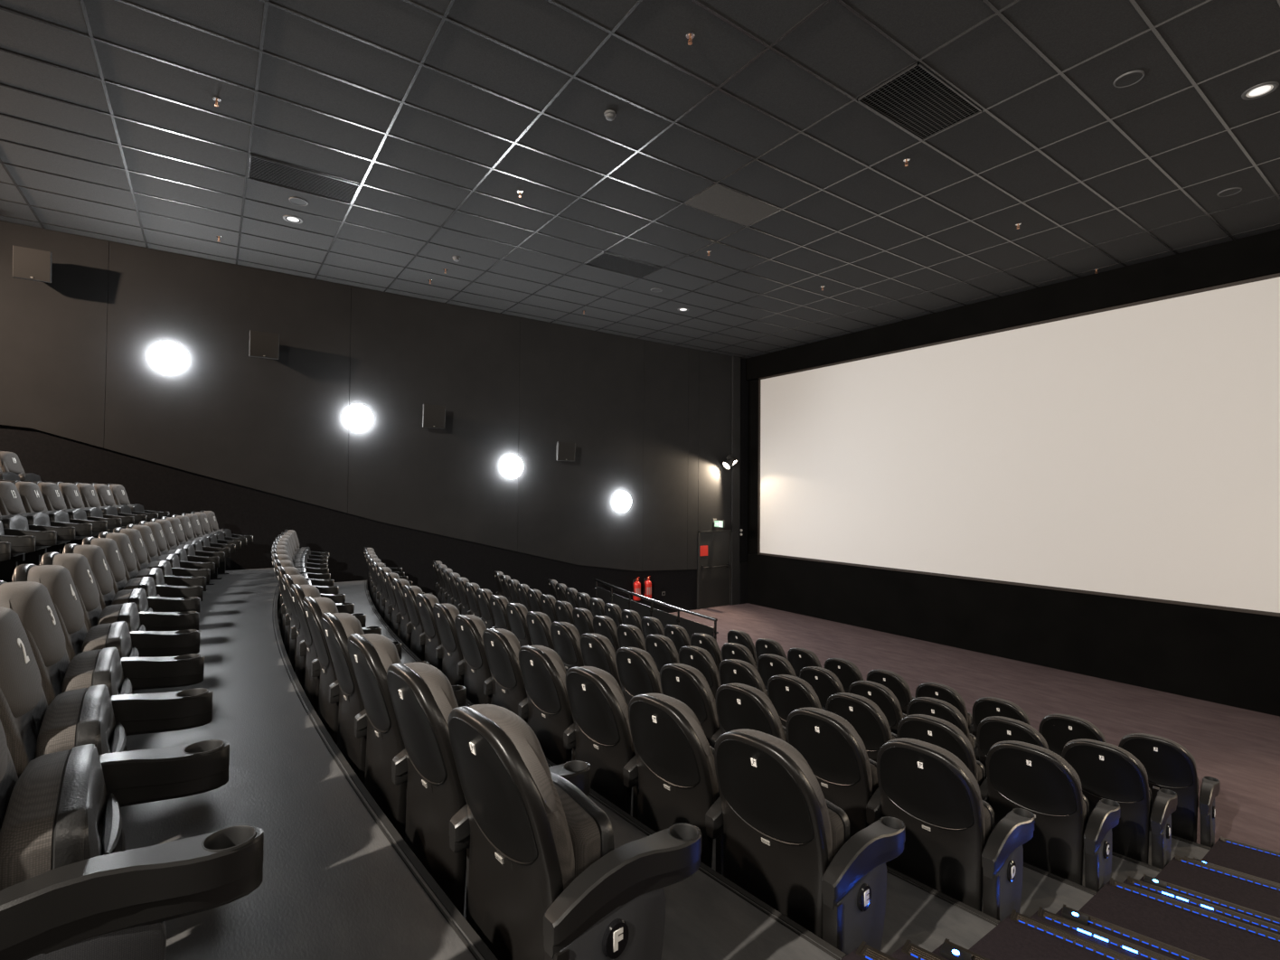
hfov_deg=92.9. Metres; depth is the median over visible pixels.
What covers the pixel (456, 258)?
smoke detector
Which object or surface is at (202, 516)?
chair
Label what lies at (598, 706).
chair
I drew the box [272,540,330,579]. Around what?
chair
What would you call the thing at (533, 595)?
chair
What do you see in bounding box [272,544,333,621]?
chair
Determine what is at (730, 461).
spotlight
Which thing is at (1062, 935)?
step nosing
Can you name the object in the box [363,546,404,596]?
chair
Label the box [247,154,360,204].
ceiling vent
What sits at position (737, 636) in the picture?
chair
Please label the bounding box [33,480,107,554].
chair
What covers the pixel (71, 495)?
chair
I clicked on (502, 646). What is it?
chair
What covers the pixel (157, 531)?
chair
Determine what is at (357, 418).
wall lamp
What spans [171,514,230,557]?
chair
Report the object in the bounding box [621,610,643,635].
chair
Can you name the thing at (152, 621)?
chair
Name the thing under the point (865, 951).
step nosing
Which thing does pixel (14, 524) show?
chair
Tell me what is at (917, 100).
ceiling vent
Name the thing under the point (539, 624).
chair
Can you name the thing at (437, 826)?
chair
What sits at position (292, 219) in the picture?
recessed light
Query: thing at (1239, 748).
floor
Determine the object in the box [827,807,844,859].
seat cushion
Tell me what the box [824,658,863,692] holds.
chair
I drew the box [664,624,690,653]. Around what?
chair
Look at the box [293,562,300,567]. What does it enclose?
seat cushion
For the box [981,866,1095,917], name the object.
floor
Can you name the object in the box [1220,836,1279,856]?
step nosing
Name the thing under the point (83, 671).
seat cushion
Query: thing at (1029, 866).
trim
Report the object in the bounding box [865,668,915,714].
chair
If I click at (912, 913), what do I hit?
floor
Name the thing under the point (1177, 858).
step nosing
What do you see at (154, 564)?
seat cushion
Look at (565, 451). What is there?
speaker
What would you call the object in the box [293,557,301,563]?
seat cushion
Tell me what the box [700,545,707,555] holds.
notice
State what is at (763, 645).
chair
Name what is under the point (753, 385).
wall
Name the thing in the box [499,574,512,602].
chair
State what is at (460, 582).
chair
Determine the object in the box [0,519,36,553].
chair
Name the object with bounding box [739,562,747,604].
trim
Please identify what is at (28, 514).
seat cushion
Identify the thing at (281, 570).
chair
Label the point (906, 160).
sprinkler
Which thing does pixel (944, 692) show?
chair
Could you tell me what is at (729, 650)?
chair
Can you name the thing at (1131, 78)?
ceiling speaker
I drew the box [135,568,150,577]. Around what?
seat cushion
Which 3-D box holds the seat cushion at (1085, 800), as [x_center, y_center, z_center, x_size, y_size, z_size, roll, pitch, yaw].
[2.398,1.962,3.648,0.076,0.304,0.444,1,-2,-41]
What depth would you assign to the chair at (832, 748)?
3.27 m
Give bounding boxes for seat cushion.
[0,749,70,890]
[20,512,32,517]
[35,687,87,758]
[61,649,102,693]
[81,622,112,652]
[97,603,122,625]
[111,589,132,604]
[123,577,141,589]
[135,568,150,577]
[146,560,160,568]
[156,554,169,561]
[165,548,178,555]
[175,544,186,549]
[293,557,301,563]
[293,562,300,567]
[554,783,601,878]
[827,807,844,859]
[869,762,878,794]
[967,714,971,729]
[969,735,974,751]
[976,762,982,787]
[983,805,990,846]
[1082,799,1086,832]
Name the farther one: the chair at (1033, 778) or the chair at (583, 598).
the chair at (583, 598)
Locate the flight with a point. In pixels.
(1198, 935)
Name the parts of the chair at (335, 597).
armrest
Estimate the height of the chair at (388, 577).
0.941 m
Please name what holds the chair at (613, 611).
on the floor at (1181, 848)
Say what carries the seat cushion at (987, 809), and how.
on the chair at (954, 847)
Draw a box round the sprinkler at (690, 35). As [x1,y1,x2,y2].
[686,31,694,45]
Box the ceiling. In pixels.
[0,0,1279,358]
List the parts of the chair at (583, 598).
panel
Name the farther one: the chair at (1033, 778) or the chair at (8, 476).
the chair at (8, 476)
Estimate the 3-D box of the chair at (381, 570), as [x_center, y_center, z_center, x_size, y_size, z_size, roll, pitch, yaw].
[-2.869,1.523,7.406,0.599,0.941,0.574,1,-1,-30]
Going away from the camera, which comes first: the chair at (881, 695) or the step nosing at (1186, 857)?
the step nosing at (1186, 857)
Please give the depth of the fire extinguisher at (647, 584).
13.77 m
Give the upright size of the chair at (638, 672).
0.941 m
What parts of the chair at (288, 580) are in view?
panel, armrest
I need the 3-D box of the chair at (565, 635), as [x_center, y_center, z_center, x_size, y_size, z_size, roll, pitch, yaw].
[-0.485,1.779,5.662,0.599,0.941,0.574,1,-1,-35]
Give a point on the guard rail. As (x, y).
(691, 627)
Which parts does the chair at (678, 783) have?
panel, backrest, armrest, leg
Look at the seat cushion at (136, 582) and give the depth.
3.78 m
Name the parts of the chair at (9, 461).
backrest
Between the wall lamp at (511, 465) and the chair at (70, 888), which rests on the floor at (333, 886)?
the chair at (70, 888)
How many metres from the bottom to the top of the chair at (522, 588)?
0.941 m
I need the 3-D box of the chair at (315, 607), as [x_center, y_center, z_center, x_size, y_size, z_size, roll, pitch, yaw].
[-1.601,1.136,3.521,0.599,0.941,0.574,1,-1,-37]
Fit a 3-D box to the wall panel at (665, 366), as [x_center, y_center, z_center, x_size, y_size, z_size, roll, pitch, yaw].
[0.604,-0.528,14.284,1.316,5.334,0.040,1,-1,-35]
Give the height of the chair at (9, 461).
0.945 m
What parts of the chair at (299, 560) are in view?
armrest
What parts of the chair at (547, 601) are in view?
panel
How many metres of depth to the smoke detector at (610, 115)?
5.59 m
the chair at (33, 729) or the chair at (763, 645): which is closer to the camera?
the chair at (33, 729)
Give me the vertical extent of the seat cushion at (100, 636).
0.304 m
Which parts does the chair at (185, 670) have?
backrest, armrest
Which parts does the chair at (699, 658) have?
panel, backrest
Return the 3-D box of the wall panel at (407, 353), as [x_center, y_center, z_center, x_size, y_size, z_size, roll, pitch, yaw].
[-3.693,-0.947,11.262,3.096,4.688,0.040,1,-1,-35]
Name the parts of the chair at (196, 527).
backrest, armrest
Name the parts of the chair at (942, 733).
panel, backrest, armrest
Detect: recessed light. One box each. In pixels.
[282,215,302,223]
[677,307,688,311]
[1241,81,1279,99]
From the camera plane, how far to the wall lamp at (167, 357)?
8.87 m
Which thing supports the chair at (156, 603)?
on the floor at (333, 886)
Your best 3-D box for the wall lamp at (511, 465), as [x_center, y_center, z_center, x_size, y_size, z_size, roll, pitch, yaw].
[-2.513,-0.268,11.979,0.460,0.460,0.130,1,-1,-35]
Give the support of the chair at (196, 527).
on the floor at (333, 886)
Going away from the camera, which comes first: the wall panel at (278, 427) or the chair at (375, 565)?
the chair at (375, 565)
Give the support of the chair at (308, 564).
on the floor at (705, 919)
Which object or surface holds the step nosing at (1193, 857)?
attached to the flight
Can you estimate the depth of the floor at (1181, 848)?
4.51 m
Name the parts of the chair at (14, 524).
armrest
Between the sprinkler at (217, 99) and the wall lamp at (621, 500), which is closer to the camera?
the sprinkler at (217, 99)
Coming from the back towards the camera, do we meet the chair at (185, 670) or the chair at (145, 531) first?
the chair at (145, 531)
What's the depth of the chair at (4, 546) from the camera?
3.56 m
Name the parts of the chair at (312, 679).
panel, armrest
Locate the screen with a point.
(1131, 450)
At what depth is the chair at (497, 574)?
10.92 m
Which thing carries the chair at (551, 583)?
on the floor at (1181, 848)
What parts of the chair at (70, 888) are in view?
backrest, panel, armrest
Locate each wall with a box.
[0,259,748,612]
[747,378,758,554]
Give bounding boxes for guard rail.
[593,578,718,640]
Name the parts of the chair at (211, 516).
backrest, leg, leg, armrest, armrest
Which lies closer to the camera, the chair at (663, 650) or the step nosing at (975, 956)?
the step nosing at (975, 956)
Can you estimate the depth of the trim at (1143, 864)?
3.98 m
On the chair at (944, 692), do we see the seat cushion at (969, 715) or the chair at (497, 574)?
the seat cushion at (969, 715)
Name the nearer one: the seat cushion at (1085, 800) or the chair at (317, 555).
the seat cushion at (1085, 800)
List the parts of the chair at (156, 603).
backrest, armrest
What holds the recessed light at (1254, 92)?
in the ceiling
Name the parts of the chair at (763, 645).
panel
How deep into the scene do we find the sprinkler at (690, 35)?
4.64 m
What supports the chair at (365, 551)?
on the floor at (912, 913)
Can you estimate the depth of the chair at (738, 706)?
3.72 m
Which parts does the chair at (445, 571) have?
panel, armrest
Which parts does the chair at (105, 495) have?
backrest, armrest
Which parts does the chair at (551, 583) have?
panel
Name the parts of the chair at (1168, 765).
panel, armrest, panel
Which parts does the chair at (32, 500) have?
leg, backrest, armrest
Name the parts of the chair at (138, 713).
backrest, armrest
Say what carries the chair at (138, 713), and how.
on the floor at (333, 886)
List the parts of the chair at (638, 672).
panel, backrest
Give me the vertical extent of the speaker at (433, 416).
0.410 m
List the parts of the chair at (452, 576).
panel, armrest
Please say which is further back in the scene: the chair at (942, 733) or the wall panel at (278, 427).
the wall panel at (278, 427)
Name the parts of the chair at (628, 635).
panel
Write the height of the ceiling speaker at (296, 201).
0.012 m
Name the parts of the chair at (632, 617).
panel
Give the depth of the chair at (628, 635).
6.55 m
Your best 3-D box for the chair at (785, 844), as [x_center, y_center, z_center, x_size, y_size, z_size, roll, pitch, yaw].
[0.665,1.450,2.440,0.618,0.945,0.579,1,-2,-41]
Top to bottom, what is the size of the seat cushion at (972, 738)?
0.304 m
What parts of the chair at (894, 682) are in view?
panel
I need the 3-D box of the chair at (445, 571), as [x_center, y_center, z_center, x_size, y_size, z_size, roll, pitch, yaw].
[-2.764,1.837,9.467,0.599,0.941,0.574,1,-1,-27]
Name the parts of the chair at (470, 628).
panel, armrest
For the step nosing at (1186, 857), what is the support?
on the flight
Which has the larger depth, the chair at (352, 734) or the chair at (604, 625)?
the chair at (604, 625)
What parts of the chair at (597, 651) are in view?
panel, backrest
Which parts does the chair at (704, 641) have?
panel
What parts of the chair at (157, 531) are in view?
backrest, armrest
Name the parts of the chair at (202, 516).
backrest, armrest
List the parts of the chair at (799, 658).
panel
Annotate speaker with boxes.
[12,244,51,282]
[248,329,279,359]
[288,197,308,206]
[422,404,445,428]
[555,441,575,461]
[650,287,662,291]
[1112,70,1145,87]
[1216,187,1242,197]
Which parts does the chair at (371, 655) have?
panel, armrest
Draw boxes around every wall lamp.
[148,341,188,373]
[343,404,372,432]
[500,454,522,478]
[612,490,630,511]
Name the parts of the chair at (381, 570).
panel, armrest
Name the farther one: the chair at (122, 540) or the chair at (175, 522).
the chair at (175, 522)
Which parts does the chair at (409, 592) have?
panel, armrest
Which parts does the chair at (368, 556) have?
panel, armrest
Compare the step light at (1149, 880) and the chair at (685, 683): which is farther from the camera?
the chair at (685, 683)
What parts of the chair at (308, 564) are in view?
armrest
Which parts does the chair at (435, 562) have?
panel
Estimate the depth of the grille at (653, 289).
10.47 m
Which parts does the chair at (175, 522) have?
backrest, armrest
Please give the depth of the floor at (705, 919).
2.21 m
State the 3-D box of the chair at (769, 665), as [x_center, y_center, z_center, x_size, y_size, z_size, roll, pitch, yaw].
[1.607,2.293,6.418,0.599,0.941,0.574,1,-1,-36]
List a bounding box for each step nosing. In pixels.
[856,941,897,959]
[901,939,946,959]
[944,938,989,959]
[1009,909,1137,959]
[1036,906,1175,959]
[1061,903,1209,959]
[1109,877,1279,941]
[1127,875,1279,932]
[1143,874,1279,924]
[1175,854,1279,891]
[1184,856,1279,885]
[1193,856,1279,884]
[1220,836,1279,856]
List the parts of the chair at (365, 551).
armrest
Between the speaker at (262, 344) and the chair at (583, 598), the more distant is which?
the chair at (583, 598)
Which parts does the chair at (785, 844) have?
panel, backrest, panel, armrest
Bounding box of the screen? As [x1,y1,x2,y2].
[757,272,1279,616]
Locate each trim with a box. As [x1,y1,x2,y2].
[272,584,498,959]
[364,579,846,959]
[429,592,1000,925]
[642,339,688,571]
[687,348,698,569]
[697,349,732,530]
[731,356,740,604]
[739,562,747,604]
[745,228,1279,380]
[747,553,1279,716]
[1023,862,1097,894]
[1111,851,1161,872]
[1149,828,1211,849]
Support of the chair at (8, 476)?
on the floor
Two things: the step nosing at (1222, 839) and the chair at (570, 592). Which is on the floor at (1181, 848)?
the chair at (570, 592)
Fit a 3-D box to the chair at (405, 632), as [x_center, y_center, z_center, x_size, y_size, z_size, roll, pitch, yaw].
[-2.297,1.508,6.455,0.599,0.941,0.574,1,-1,-32]
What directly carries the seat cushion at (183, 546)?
on the chair at (165, 524)
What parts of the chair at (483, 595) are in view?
panel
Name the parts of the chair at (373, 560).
panel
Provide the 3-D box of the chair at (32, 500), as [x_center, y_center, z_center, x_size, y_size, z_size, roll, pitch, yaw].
[-5.321,0.483,5.540,0.599,0.941,0.574,1,-1,-31]
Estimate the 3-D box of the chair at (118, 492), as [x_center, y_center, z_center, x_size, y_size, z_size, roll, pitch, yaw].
[-6.696,0.522,8.088,0.599,0.945,0.663,1,-1,-26]
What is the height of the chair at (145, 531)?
0.941 m
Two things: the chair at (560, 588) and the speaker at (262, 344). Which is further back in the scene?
the chair at (560, 588)
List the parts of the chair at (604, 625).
panel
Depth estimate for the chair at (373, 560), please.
8.19 m
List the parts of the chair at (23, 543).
armrest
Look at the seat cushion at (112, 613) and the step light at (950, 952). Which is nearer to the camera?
the step light at (950, 952)
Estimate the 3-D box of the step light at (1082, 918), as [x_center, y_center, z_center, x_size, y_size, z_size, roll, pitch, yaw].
[2.101,2.105,2.940,0.100,0.020,0.062,-1,-2,41]
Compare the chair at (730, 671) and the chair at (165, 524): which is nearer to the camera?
the chair at (730, 671)
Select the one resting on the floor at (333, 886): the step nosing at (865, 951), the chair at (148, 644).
the chair at (148, 644)
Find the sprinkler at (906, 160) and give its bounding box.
[903,158,910,166]
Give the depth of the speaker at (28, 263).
7.90 m
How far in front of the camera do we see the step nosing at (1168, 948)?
2.81 m
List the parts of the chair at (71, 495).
leg, backrest, armrest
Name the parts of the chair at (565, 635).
panel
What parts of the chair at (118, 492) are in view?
backrest, armrest, armrest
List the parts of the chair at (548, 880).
panel, backrest, panel, armrest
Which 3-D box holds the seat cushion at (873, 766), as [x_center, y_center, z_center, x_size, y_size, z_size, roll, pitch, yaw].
[1.136,1.696,3.464,0.076,0.304,0.444,1,-2,-40]
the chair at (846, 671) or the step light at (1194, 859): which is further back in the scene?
the chair at (846, 671)
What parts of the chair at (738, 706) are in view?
panel, backrest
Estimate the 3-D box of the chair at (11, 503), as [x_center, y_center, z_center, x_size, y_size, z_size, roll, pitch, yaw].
[-5.026,0.476,5.052,0.599,0.941,0.574,1,-1,-32]
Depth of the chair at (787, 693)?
4.79 m
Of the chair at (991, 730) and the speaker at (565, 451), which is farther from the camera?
the speaker at (565, 451)
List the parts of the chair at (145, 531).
backrest, armrest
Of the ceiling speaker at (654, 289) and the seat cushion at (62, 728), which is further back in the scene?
the ceiling speaker at (654, 289)
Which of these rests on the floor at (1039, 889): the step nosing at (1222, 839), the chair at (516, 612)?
the chair at (516, 612)
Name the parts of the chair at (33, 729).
backrest, armrest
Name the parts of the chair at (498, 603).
panel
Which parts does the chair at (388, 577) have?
panel, armrest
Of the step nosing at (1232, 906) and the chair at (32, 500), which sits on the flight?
the step nosing at (1232, 906)
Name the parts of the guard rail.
infill panel, infill panel, infill panel, post, handrail, infill panel, post, infill panel, post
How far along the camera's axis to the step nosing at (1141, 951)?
2.70 m
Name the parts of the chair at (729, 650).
panel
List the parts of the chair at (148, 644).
backrest, armrest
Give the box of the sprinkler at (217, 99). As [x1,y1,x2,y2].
[212,96,221,106]
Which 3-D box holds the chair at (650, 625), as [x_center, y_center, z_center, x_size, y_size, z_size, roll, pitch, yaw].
[0.370,2.320,8.258,0.599,0.941,0.574,1,-1,-32]
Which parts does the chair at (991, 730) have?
panel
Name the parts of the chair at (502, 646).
panel, armrest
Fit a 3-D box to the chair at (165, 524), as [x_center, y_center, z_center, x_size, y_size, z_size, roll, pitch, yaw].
[-4.639,0.868,6.226,0.599,0.941,0.574,1,-1,-30]
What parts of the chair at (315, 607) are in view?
panel, armrest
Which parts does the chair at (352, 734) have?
panel, armrest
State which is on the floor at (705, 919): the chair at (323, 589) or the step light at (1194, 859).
the chair at (323, 589)
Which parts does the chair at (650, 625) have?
panel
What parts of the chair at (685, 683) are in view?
panel, backrest, armrest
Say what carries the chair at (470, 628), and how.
on the floor at (912, 913)
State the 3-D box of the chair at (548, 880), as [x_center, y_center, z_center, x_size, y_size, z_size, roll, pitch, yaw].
[-0.209,1.111,1.792,0.618,0.945,0.579,1,-2,-41]
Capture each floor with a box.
[120,567,484,959]
[277,580,841,959]
[425,592,997,955]
[668,602,1279,852]
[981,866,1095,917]
[1082,846,1159,886]
[1148,830,1210,865]
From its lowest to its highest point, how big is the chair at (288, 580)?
0.941 m
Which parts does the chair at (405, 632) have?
panel, armrest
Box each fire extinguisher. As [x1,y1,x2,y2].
[632,577,640,600]
[643,575,651,598]
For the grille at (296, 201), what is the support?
attached to the ceiling speaker at (296, 201)
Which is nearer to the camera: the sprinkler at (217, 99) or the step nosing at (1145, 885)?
the step nosing at (1145, 885)
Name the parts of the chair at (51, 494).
backrest, leg, armrest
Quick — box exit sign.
[713,518,724,527]
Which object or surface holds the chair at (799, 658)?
on the floor at (1239, 748)
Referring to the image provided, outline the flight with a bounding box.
[840,837,1279,959]
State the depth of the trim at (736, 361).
15.49 m
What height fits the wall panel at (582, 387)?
5.275 m
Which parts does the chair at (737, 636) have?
panel, backrest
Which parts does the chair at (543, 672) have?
panel, backrest, armrest, leg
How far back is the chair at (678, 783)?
2.68 m
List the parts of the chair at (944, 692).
panel, backrest, armrest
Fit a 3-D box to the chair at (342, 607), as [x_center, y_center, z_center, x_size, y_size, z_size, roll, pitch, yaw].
[-2.875,1.163,5.340,0.599,0.941,0.574,1,-1,-33]
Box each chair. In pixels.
[0,451,56,482]
[0,466,19,481]
[0,480,75,582]
[0,512,56,556]
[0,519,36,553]
[0,541,10,561]
[0,580,212,736]
[0,606,229,807]
[0,719,263,959]
[10,480,92,565]
[12,564,204,694]
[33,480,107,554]
[40,552,200,657]
[54,481,122,551]
[62,543,199,630]
[74,482,134,545]
[81,536,200,694]
[90,482,147,533]
[98,531,203,602]
[106,483,169,525]
[112,527,206,591]
[126,524,210,582]
[138,520,215,574]
[150,518,219,567]
[160,516,225,562]
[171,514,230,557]
[181,513,235,591]
[190,511,241,584]
[199,510,253,579]
[271,548,338,634]
[271,553,345,643]
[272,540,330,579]
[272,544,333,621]
[272,559,354,656]
[274,536,329,573]
[276,565,366,671]
[277,534,328,568]
[281,531,327,563]
[282,574,381,691]
[283,529,329,563]
[291,583,402,715]
[302,596,429,745]
[320,612,466,785]
[347,633,407,840]
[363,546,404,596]
[364,550,407,601]
[366,554,412,606]
[368,557,381,611]
[372,562,424,620]
[376,566,392,629]
[383,572,400,638]
[386,662,591,921]
[392,578,411,649]
[402,584,424,660]
[415,593,442,671]
[432,560,442,603]
[432,602,464,686]
[436,564,447,603]
[441,567,453,604]
[447,572,461,614]
[447,704,701,959]
[454,614,492,705]
[455,576,470,614]
[464,582,481,619]
[476,588,496,629]
[482,628,528,724]
[489,594,511,631]
[493,571,504,596]
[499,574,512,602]
[506,602,532,647]
[508,579,520,603]
[517,583,531,611]
[518,645,628,764]
[526,611,555,650]
[527,588,543,612]
[539,594,558,623]
[547,579,559,601]
[550,621,583,671]
[555,583,567,602]
[555,601,574,625]
[564,587,578,608]
[565,666,638,819]
[572,607,594,636]
[576,592,592,613]
[579,633,621,687]
[589,597,605,617]
[592,615,619,653]
[603,602,622,628]
[615,647,662,705]
[616,624,646,650]
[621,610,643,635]
[628,693,723,875]
[640,616,664,639]
[645,634,679,673]
[659,663,721,748]
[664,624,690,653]
[678,646,721,699]
[690,633,722,669]
[714,728,905,955]
[715,683,787,742]
[718,658,767,696]
[721,642,757,669]
[727,630,757,666]
[755,638,787,659]
[757,653,797,689]
[767,674,822,726]
[785,707,882,837]
[787,647,822,677]
[799,666,845,710]
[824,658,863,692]
[825,692,896,762]
[848,680,906,734]
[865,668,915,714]
[876,738,1034,922]
[896,714,988,803]
[906,696,978,761]
[915,682,974,735]
[972,696,1030,737]
[976,715,1048,778]
[985,740,1119,892]
[1038,714,1106,756]
[1061,738,1177,869]
[1118,733,1220,847]
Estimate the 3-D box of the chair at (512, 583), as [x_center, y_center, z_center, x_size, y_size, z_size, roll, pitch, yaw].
[-1.860,2.109,10.070,0.599,0.941,0.574,1,-1,-27]
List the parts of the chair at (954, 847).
panel, backrest, armrest, panel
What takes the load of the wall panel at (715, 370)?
attached to the wall at (241, 510)
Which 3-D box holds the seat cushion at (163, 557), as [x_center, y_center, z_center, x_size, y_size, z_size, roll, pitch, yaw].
[-4.137,0.802,5.284,0.076,0.304,0.444,1,-1,-32]
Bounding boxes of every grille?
[290,197,306,205]
[651,288,661,291]
[1218,188,1240,196]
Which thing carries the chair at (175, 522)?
on the floor at (333, 886)
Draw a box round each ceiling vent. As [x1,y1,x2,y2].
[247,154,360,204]
[584,251,662,278]
[856,62,983,141]
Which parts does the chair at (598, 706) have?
panel, backrest, armrest, leg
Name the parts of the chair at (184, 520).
backrest, armrest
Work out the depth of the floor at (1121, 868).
3.89 m
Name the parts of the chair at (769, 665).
panel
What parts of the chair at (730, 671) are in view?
panel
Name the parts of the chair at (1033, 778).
panel, armrest, panel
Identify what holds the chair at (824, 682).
on the floor at (1181, 848)
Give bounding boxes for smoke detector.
[452,255,460,261]
[603,109,616,121]
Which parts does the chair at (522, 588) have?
panel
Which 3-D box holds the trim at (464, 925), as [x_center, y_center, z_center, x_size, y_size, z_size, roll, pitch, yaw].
[-3.079,1.349,5.523,0.415,0.036,10.022,1,-1,-33]
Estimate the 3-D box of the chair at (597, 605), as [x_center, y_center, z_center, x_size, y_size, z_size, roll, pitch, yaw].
[-0.465,2.343,9.697,0.599,0.941,0.574,1,-1,-28]
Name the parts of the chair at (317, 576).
armrest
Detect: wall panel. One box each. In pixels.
[0,220,109,448]
[103,241,351,513]
[347,285,519,551]
[517,317,644,571]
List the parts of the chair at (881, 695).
panel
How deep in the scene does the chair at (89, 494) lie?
6.90 m
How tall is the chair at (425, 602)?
0.941 m
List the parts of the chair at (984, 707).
panel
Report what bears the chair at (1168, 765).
on the floor at (1239, 748)
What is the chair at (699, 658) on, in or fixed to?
on the floor at (1121, 868)
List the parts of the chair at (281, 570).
panel, armrest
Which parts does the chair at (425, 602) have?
panel, armrest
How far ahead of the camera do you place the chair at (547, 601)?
8.42 m
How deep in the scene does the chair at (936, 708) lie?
4.93 m
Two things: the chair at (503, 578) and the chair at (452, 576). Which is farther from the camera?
the chair at (503, 578)
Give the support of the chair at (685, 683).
on the floor at (1039, 889)
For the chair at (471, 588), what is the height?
0.941 m
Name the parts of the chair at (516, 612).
panel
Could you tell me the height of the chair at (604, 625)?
0.941 m
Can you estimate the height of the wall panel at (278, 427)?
3.882 m
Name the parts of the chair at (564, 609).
panel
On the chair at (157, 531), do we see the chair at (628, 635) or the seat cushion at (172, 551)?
the seat cushion at (172, 551)
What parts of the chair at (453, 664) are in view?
panel, armrest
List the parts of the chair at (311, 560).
armrest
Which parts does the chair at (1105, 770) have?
panel, armrest, panel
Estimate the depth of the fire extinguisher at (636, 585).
13.60 m
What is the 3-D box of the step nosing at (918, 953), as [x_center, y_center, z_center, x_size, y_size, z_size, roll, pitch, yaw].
[2.147,1.715,1.212,3.115,0.054,0.068,-1,-2,41]
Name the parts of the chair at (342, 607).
panel, armrest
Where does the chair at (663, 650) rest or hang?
on the floor at (1121, 868)
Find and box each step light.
[939,941,972,959]
[1062,906,1088,925]
[1144,875,1167,889]
[1194,858,1214,865]
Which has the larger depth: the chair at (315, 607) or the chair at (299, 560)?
the chair at (299, 560)
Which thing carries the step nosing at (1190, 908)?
on the flight
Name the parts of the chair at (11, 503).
leg, backrest, armrest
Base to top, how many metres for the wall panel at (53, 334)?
2.929 m
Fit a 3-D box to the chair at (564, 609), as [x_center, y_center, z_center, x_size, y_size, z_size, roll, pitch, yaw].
[-0.794,2.078,8.125,0.599,0.941,0.574,1,-1,-31]
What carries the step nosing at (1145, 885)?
on the flight
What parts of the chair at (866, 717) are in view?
panel, backrest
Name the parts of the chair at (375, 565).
panel, armrest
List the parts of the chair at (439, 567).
panel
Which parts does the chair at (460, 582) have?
panel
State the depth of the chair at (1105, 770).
4.06 m
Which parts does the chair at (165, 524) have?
backrest, armrest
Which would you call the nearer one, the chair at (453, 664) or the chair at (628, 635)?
the chair at (453, 664)
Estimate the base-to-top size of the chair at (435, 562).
0.945 m
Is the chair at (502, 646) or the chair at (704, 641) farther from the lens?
the chair at (704, 641)
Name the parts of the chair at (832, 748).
panel, backrest, armrest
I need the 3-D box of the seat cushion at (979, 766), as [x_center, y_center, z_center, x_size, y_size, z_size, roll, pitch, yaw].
[2.036,1.968,4.069,0.076,0.304,0.444,1,-2,-40]
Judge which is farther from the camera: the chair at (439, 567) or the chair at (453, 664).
the chair at (439, 567)
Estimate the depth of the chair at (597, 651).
5.01 m
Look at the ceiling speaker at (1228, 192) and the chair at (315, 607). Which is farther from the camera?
the ceiling speaker at (1228, 192)
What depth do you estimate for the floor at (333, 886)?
2.26 m
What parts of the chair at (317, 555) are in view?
armrest, armrest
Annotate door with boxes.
[696,529,731,609]
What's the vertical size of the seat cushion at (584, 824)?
0.304 m
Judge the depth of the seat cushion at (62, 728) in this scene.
1.54 m
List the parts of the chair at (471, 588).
panel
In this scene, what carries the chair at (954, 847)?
on the floor at (1039, 889)
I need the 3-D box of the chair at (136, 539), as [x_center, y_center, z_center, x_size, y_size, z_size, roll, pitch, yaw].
[-3.775,0.846,4.802,0.599,0.941,0.574,1,-1,-33]
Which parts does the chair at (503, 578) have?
panel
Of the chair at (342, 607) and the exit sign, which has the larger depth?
the exit sign
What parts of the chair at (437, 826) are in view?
panel, leg, armrest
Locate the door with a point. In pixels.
(714, 569)
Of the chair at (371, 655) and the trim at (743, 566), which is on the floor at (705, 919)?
the chair at (371, 655)
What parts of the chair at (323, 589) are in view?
armrest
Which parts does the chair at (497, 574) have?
panel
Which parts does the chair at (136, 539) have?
backrest, armrest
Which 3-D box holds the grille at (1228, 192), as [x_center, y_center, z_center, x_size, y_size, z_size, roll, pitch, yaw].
[6.742,-3.290,6.962,0.180,0.004,0.180,1,-1,-35]
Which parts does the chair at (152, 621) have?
backrest, armrest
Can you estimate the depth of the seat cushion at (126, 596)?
3.32 m
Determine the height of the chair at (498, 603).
0.941 m
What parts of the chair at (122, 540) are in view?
backrest, armrest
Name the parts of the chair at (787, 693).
panel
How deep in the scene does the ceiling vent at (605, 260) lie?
9.37 m
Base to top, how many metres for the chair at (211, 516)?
0.945 m
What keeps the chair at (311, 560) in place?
on the floor at (705, 919)
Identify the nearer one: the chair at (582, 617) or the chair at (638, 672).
the chair at (638, 672)
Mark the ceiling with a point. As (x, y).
(750, 143)
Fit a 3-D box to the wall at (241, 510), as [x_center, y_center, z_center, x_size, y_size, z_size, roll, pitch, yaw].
[-4.677,-0.100,10.739,18.720,6.819,0.260,1,-1,-35]
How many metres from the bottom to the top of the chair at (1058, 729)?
0.941 m
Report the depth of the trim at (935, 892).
2.82 m
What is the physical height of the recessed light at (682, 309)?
0.014 m
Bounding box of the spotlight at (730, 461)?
[722,454,738,470]
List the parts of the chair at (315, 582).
armrest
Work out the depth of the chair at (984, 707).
5.63 m
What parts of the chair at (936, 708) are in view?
panel, armrest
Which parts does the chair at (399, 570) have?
armrest, armrest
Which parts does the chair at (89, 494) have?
backrest, armrest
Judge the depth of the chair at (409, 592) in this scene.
5.80 m

